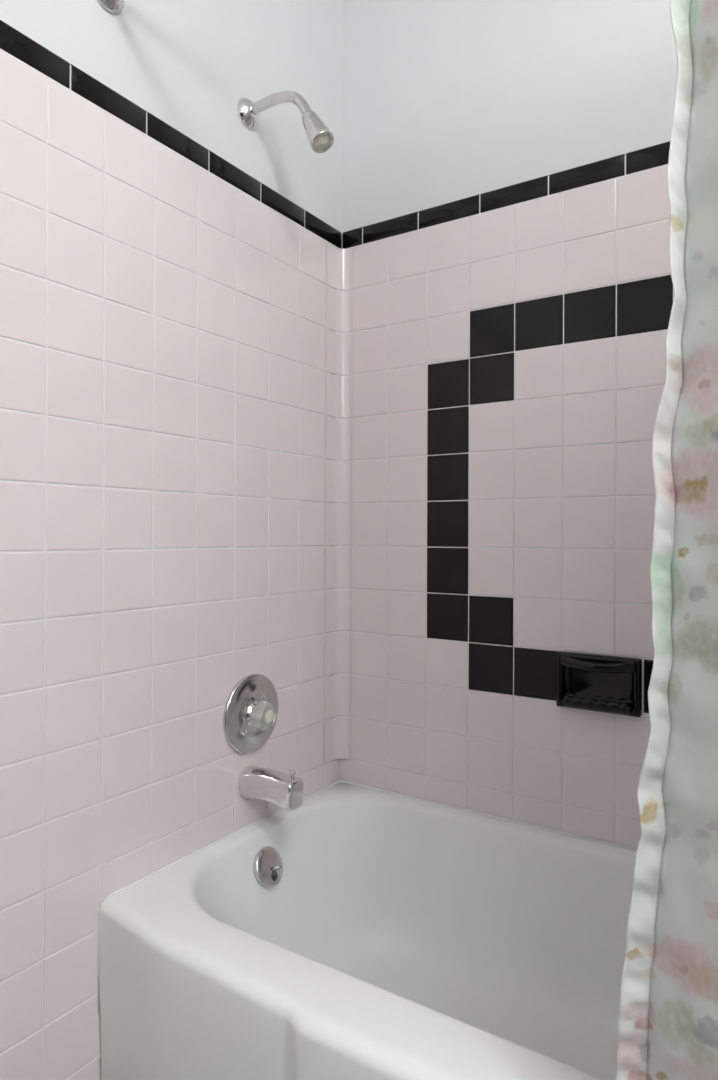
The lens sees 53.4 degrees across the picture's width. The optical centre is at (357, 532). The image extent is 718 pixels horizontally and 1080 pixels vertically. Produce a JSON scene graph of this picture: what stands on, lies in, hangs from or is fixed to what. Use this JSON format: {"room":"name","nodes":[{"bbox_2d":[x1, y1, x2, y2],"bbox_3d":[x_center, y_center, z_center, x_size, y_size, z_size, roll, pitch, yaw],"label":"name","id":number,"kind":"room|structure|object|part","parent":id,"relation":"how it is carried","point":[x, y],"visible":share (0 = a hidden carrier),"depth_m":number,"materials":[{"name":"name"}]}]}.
{"room":"bathroom","nodes":[
{"label":"bathroom","id":0,"kind":"room"},
{"bbox_2d":[0,0,341,1079],"bbox_3d":[-0.816,-0.289,0.784,0.122,2.620,2.870,0,0,33],"label":"wall","id":1,"kind":"structure","parent":0,"point":[163,325],"depth_m":1.32,"materials":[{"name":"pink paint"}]},
{"bbox_2d":[98,0,123,13],"bbox_3d":[0.199,-0.947,0.833,1.534,0.063,0.063,0,0,33],"label":"curtain rod","id":2,"kind":"object","parent":1,"relation":"attached to","point":[112,6],"visible":1,"depth_m":1.25,"materials":[{"name":"silver metal"}]},
{"bbox_2d":[616,0,717,1079],"bbox_3d":[0.491,-0.034,0.531,0.593,1.799,0.169,0,0,33],"label":"shower curtain","id":3,"kind":"object","parent":2,"relation":"hanging from","point":[667,1029],"visible":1,"depth_m":0.68,"materials":[{"name":"fabric"}]},
{"bbox_2d":[0,20,341,247],"bbox_3d":[-0.526,-0.761,1.123,0.009,0.046,1.746,0,0,33],"label":"trim","id":4,"kind":"structure","parent":1,"relation":"attached to","point":[14,42],"depth_m":1.33,"materials":[{"name":"black tile"}]},
{"bbox_2d":[223,674,277,753],"bbox_3d":[-0.211,0.394,1.545,0.056,0.171,0.171,0,0,33],"label":"shower valve","id":5,"kind":"object","parent":1,"relation":"attached to","point":[251,707],"visible":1,"depth_m":1.53,"materials":[{"name":"silver metal"}]},
{"bbox_3d":[-0.203,0.394,1.540,0.032,0.064,0.064,0,0,33],"label":"knob","id":6,"kind":"part","parent":5,"relation":"part of","materials":[{"name":"clear plastic"}]},
{"bbox_2d":[238,766,303,810],"bbox_3d":[-0.182,0.534,1.515,0.138,0.080,0.061,0,0,33],"label":"tub spout","id":7,"kind":"object","parent":1,"relation":"attached to","point":[284,790],"visible":1,"depth_m":1.49,"materials":[{"name":"silver metal"}]},
{"bbox_3d":[-0.135,0.505,1.484,0.015,0.022,0.015,0,0,33],"label":"diverter knob","id":8,"kind":"part","parent":7,"relation":"part of","materials":[{"name":"silver metal"}]},
{"bbox_2d":[237,91,333,152],"bbox_3d":[-0.147,-0.862,1.496,0.226,0.169,0.064,0,0,33],"label":"shower fixture","id":9,"kind":"object","parent":1,"relation":"attached to","point":[320,137],"visible":1,"depth_m":1.47,"materials":[{"name":"silver metal"}]},
{"bbox_3d":[-0.165,-0.888,1.508,0.179,0.086,0.022,0,0,33],"label":"shower arm","id":10,"kind":"part","parent":9,"relation":"part of","materials":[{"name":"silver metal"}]},
{"bbox_2d":[324,242,351,763],"bbox_3d":[-0.055,-0.076,1.821,0.078,1.313,0.021,0,0,-32],"label":"trim","id":11,"kind":"structure","parent":1,"relation":"attached to","point":[338,260],"depth_m":1.83,"materials":[{"name":"pink ceramic"}]},
{"bbox_2d":[340,0,676,848],"bbox_3d":[1.010,-0.281,1.226,2.457,2.620,0.121,0,0,33],"label":"wall","id":12,"kind":"structure","parent":0,"point":[508,363],"depth_m":1.61,"materials":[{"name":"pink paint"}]},
{"bbox_2d":[342,141,669,248],"bbox_3d":[0.591,-0.756,1.439,1.505,0.046,0.009,0,0,33],"label":"trim","id":13,"kind":"structure","parent":12,"relation":"attached to","point":[657,155],"depth_m":1.59,"materials":[{"name":"black tile"}]},
{"bbox_2d":[556,651,641,716],"bbox_3d":[0.490,0.311,1.469,0.170,0.116,0.042,0,0,33],"label":"soap dish","id":14,"kind":"object","parent":12,"relation":"attached to","point":[591,682],"visible":1,"depth_m":1.47,"materials":[{"name":"black ceramic"}]},
{"bbox_2d":[562,694,632,714],"bbox_3d":[0.492,0.353,1.471,0.146,0.028,0.036,0,0,33],"label":"soap tray","id":15,"kind":"object","parent":14,"relation":"on","point":[620,704],"depth_m":1.46,"materials":[{"name":"black ceramic"}]},
{"bbox_3d":[0.215,1.073,0.037,2.670,0.100,2.970,0,0,33],"label":"floor","id":16,"kind":"structure","parent":0,"visible":0},
{"bbox_2d":[98,780,636,1079],"bbox_3d":[0.375,0.830,1.104,1.525,0.389,0.776,0,0,33],"label":"bathtub","id":17,"kind":"object","parent":16,"relation":"on","point":[355,931],"visible":0.91,"depth_m":1.42,"materials":[{"name":"white ceramic"}]},
{"bbox_3d":[-0.191,0.706,1.513,0.047,0.075,0.079,0,0,33],"label":"overflow plate","id":18,"kind":"part","parent":17,"relation":"part of","materials":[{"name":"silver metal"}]},
{"bbox_3d":[-0.170,0.707,1.505,0.023,0.014,0.011,0,0,-19],"label":"trip lever","id":19,"kind":"part","parent":17,"relation":"part of","materials":[{"name":"silver metal"}]}
]}

